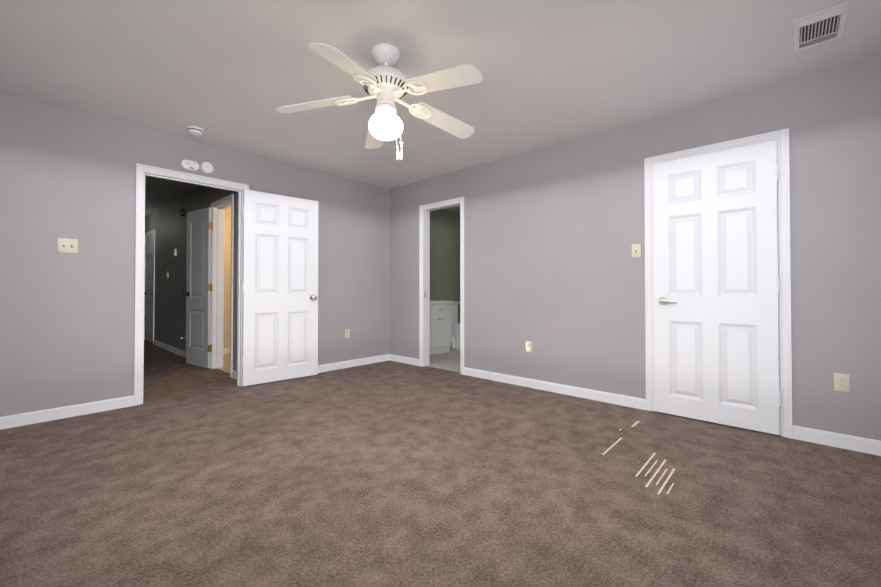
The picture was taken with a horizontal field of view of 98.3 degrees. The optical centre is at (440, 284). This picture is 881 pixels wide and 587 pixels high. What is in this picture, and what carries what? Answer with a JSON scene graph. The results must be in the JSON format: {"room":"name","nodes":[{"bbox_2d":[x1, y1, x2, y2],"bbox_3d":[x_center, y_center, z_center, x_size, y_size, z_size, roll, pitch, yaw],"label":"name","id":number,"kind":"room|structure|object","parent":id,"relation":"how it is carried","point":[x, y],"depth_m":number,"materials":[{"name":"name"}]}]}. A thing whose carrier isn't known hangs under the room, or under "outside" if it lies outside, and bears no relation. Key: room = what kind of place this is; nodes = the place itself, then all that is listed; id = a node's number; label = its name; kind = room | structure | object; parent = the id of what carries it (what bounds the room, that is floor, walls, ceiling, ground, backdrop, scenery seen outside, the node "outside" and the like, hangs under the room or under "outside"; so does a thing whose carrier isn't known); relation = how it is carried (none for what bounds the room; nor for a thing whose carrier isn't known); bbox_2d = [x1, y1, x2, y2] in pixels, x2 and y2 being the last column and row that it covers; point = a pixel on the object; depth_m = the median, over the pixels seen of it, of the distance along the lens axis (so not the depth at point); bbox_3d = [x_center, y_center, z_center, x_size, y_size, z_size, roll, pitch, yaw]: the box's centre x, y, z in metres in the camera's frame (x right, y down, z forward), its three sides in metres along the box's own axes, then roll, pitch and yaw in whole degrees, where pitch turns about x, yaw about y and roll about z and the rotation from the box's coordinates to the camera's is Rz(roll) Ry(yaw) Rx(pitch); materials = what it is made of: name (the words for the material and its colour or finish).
{"room":"empty bedroom","nodes":[
{"label":"empty bedroom","id":0,"kind":"room"},
{"bbox_2d":[145,185,237,370],"bbox_3d":[-4.340,-0.135,6.246,6.200,2.440,0.115,-1,-1,42],"label":"wall","id":1,"kind":"structure","parent":0,"point":[168,223],"depth_m":6.04,"materials":[{"name":"paint"}]},
{"bbox_2d":[144,234,153,342],"bbox_3d":[-5.556,0.071,7.308,0.774,2.030,0.169,-1,-1,42],"label":"hall door","id":2,"kind":"structure","parent":1,"relation":"in","point":[148,293],"depth_m":7.32,"materials":[{"name":"white wood"}]},
{"bbox_2d":[144,229,154,339],"bbox_3d":[-5.536,0.044,7.337,0.894,2.107,0.149,-1,-1,42],"label":"door frame","id":3,"kind":"structure","parent":1,"relation":"attached to","point":[149,233],"depth_m":7.00,"materials":[{"name":"white wood"}]},
{"bbox_2d":[153,340,185,357],"bbox_3d":[-4.091,1.037,5.918,3.138,0.089,0.013,-1,-1,42],"label":"baseboard","id":4,"kind":"structure","parent":1,"relation":"attached to","point":[177,351],"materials":[{"name":"white wood"}]},
{"bbox_2d":[180,208,184,216],"bbox_3d":[-3.902,-1.091,5.752,0.126,0.126,0.040,-1,-1,42],"label":"smoke detector","id":5,"kind":"object","parent":1,"relation":"attached to","point":[182,211],"depth_m":5.72,"materials":[{"name":"brown plastic"}]},
{"bbox_2d":[182,207,212,368],"bbox_3d":[-3.167,0.043,4.985,0.630,2.030,0.169,0,-1,34],"label":"door","id":6,"kind":"structure","parent":1,"relation":"in","point":[197,293],"depth_m":4.94,"materials":[{"name":"white wood"}]},
{"bbox_2d":[210,194,233,377],"bbox_3d":[-2.614,0.012,4.665,0.750,2.107,0.149,-1,-1,42],"label":"door frame","id":7,"kind":"structure","parent":1,"relation":"attached to","point":[219,206],"depth_m":4.85,"materials":[{"name":"white wood"}]},
{"bbox_2d":[232,370,236,379],"bbox_3d":[-2.239,1.016,4.225,0.381,0.089,0.013,-1,-1,42],"label":"baseboard","id":8,"kind":"structure","parent":1,"relation":"attached to","point":[234,373],"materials":[{"name":"white wood"}]},
{"bbox_2d":[0,92,389,416],"bbox_3d":[-2.184,-0.163,3.926,0.115,2.440,4.430,-1,-1,42],"label":"wall","id":9,"kind":"structure","parent":0,"point":[67,326],"depth_m":3.14,"materials":[{"name":"grey paint"}]},
{"bbox_2d":[0,395,133,429],"bbox_3d":[-3.094,0.999,2.820,0.013,0.089,1.301,-1,-1,42],"label":"baseboard","id":10,"kind":"structure","parent":9,"relation":"attached to","point":[11,421],"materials":[{"name":"white wood"}]},
{"bbox_2d":[57,238,77,252],"bbox_3d":[-2.937,-0.306,3.003,0.020,0.114,0.116,-1,-1,42],"label":"double light switch","id":11,"kind":"object","parent":9,"relation":"attached to","point":[65,245],"depth_m":3.00,"materials":[{"name":"beige plastic"}]},
{"bbox_2d":[181,160,198,170],"bbox_3d":[-2.377,-1.133,3.617,0.032,0.087,0.150,-1,-1,42],"label":"smoke detector","id":12,"kind":"object","parent":9,"relation":"attached to","point":[190,165],"depth_m":3.61,"materials":[{"name":"white plastic"}]},
{"bbox_2d":[134,163,248,405],"bbox_3d":[-2.387,0.001,3.702,0.149,2.107,0.937,-1,-1,42],"label":"door frame","id":13,"kind":"structure","parent":9,"relation":"attached to","point":[142,171],"depth_m":3.37,"materials":[{"name":"white wood"}]},
{"bbox_2d":[200,162,213,173],"bbox_3d":[-2.280,-1.143,3.724,0.031,0.112,0.112,-1,-1,42],"label":"smoke detector","id":14,"kind":"object","parent":9,"relation":"attached to","point":[207,167],"depth_m":3.71,"materials":[{"name":"white plastic"}]},
{"bbox_2d":[242,189,317,385],"bbox_3d":[-1.746,0.033,4.204,0.817,2.030,0.169,1,-1,-43],"label":"bedroom door","id":15,"kind":"structure","parent":9,"relation":"in","point":[280,297],"depth_m":4.16,"materials":[{"name":"white wood"}]},
{"bbox_2d":[345,329,349,337],"bbox_3d":[-1.197,0.631,4.904,0.009,0.114,0.070,-1,-1,42],"label":"electrical outlet","id":16,"kind":"object","parent":9,"relation":"attached to","point":[347,333],"depth_m":4.90,"materials":[{"name":"beige plastic"}]},
{"bbox_2d":[318,354,387,372],"bbox_3d":[-1.371,1.022,4.705,0.013,0.089,1.932,-1,-1,42],"label":"baseboard","id":17,"kind":"structure","parent":9,"relation":"attached to","point":[369,360],"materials":[{"name":"white wood"}]},
{"bbox_2d":[223,206,230,347],"bbox_3d":[-3.193,-0.135,6.230,0.115,2.440,1.410,-1,-1,42],"label":"wall","id":18,"kind":"structure","parent":0,"point":[227,279],"depth_m":5.97,"materials":[{"name":"paint"}]},
{"bbox_2d":[223,348,229,353],"bbox_3d":[-3.144,1.040,6.175,0.013,0.089,1.410,-1,-1,42],"label":"baseboard","id":19,"kind":"structure","parent":18,"relation":"attached to","point":[226,350],"depth_m":5.94,"materials":[{"name":"white wood"}]},
{"bbox_2d":[217,348,459,372],"bbox_3d":[-0.611,1.111,5.768,4.530,0.056,4.365,-1,-1,42],"label":"floor","id":20,"kind":"structure","parent":0,"point":[450,361],"depth_m":5.34,"materials":[{"name":"beige tile"}]},
{"bbox_2d":[430,300,453,354],"bbox_3d":[-0.209,0.621,6.087,0.581,0.925,0.634,-1,-1,42],"label":"bathroom vanity","id":21,"kind":"object","parent":20,"relation":"on","point":[440,326],"depth_m":5.94,"materials":[{"name":"white wood"}]},
{"bbox_2d":[450,302,459,348],"bbox_3d":[0.281,0.696,6.539,0.683,0.785,0.490,-1,-1,42],"label":"toilet","id":22,"kind":"object","parent":20,"relation":"on","point":[455,334],"depth_m":6.45,"materials":[{"name":"white ceramic"}]},
{"bbox_2d":[0,340,880,586],"bbox_3d":[-2.643,1.091,4.286,11.330,0.060,4.365,-1,-1,42],"label":"floor carpet","id":23,"kind":"object","parent":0,"point":[389,473],"depth_m":1.89,"materials":[{"name":"brown carpet"}]},
{"bbox_2d":[0,0,880,216],"bbox_3d":[-1.812,-1.417,5.226,11.330,0.100,6.830,-1,-1,42],"label":"ceiling","id":24,"kind":"structure","parent":0,"point":[232,74],"depth_m":2.42,"materials":[{"name":"paint"}]},
{"bbox_2d":[186,126,203,135],"bbox_3d":[-2.190,-1.366,3.404,0.136,0.046,0.136,-1,-1,42],"label":"smoke detector","id":25,"kind":"object","parent":24,"relation":"attached to","point":[195,130],"depth_m":3.37,"materials":[{"name":"white plastic"}]},
{"bbox_2d":[276,43,482,159],"bbox_3d":[-0.290,-1.085,2.278,1.236,0.636,1.262,-1,-1,42],"label":"fan","id":26,"kind":"object","parent":24,"relation":"hanging from","point":[386,84],"depth_m":2.23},
{"bbox_2d":[793,1,850,52],"bbox_3d":[2.080,-1.395,2.095,0.210,0.020,0.370,-1,-1,42],"label":"ceiling vent","id":27,"kind":"object","parent":24,"relation":"in","point":[819,28],"depth_m":2.08,"materials":[{"name":"white metal"}]},
{"bbox_2d":[430,209,459,322],"bbox_3d":[-0.228,-0.131,6.587,0.130,2.440,2.370,-1,-1,42],"label":"wall","id":28,"kind":"structure","parent":0,"point":[444,254],"depth_m":6.82,"materials":[{"name":"paint"}]},
{"bbox_2d":[390,55,880,440],"bbox_3d":[1.165,-0.165,3.787,5.015,2.440,0.115,-1,-1,42],"label":"wall","id":29,"kind":"structure","parent":0,"point":[554,271],"depth_m":3.30,"materials":[{"name":"grey paint"}]},
{"bbox_2d":[388,354,418,365],"bbox_3d":[-0.486,1.028,5.195,0.578,0.089,0.013,-1,-1,42],"label":"baseboard","id":30,"kind":"structure","parent":29,"relation":"attached to","point":[413,361],"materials":[{"name":"white wood"}]},
{"bbox_2d":[419,197,463,374],"bbox_3d":[0.046,0.014,4.808,0.748,2.107,0.149,-1,-1,42],"label":"door frame","id":31,"kind":"structure","parent":29,"relation":"attached to","point":[424,283],"depth_m":4.98,"materials":[{"name":"white wood"}]},
{"bbox_2d":[525,341,531,352],"bbox_3d":[0.898,0.640,3.916,0.070,0.114,0.042,-1,-1,42],"label":"night light","id":32,"kind":"object","parent":29,"relation":"attached to","point":[528,345],"depth_m":3.90,"materials":[{"name":"beige plastic"}]},
{"bbox_2d":[464,367,645,409],"bbox_3d":[0.998,1.012,3.838,1.948,0.089,0.013,-1,-1,42],"label":"baseboard","id":33,"kind":"structure","parent":29,"relation":"attached to","point":[639,403],"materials":[{"name":"white wood"}]},
{"bbox_2d":[632,244,640,257],"bbox_3d":[1.663,-0.287,3.242,0.070,0.114,0.020,-1,-1,42],"label":"light switch","id":34,"kind":"object","parent":29,"relation":"attached to","point":[636,250],"depth_m":3.24,"materials":[{"name":"beige plastic"}]},
{"bbox_2d":[652,139,780,434],"bbox_3d":[2.047,0.018,2.882,0.778,2.030,0.127,-1,-1,42],"label":"closet door","id":35,"kind":"structure","parent":29,"relation":"in","point":[716,285],"depth_m":2.84,"materials":[{"name":"white wood"}]},
{"bbox_2d":[644,128,792,438],"bbox_3d":[2.091,-0.008,2.938,0.898,2.107,0.149,-1,-1,42],"label":"door frame","id":36,"kind":"structure","parent":29,"relation":"attached to","point":[784,276],"depth_m":2.63,"materials":[{"name":"white wood"}]},
{"bbox_2d":[792,425,880,455],"bbox_3d":[2.622,0.994,2.353,0.658,0.089,0.013,-1,-1,42],"label":"baseboard","id":37,"kind":"structure","parent":29,"relation":"attached to","point":[854,443],"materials":[{"name":"white wood"}]},
{"bbox_2d":[834,373,849,391],"bbox_3d":[2.553,0.624,2.424,0.070,0.114,0.009,-1,-1,42],"label":"electrical outlet","id":38,"kind":"object","parent":29,"relation":"attached to","point":[841,382],"depth_m":2.42,"materials":[{"name":"beige plastic"}]}
]}

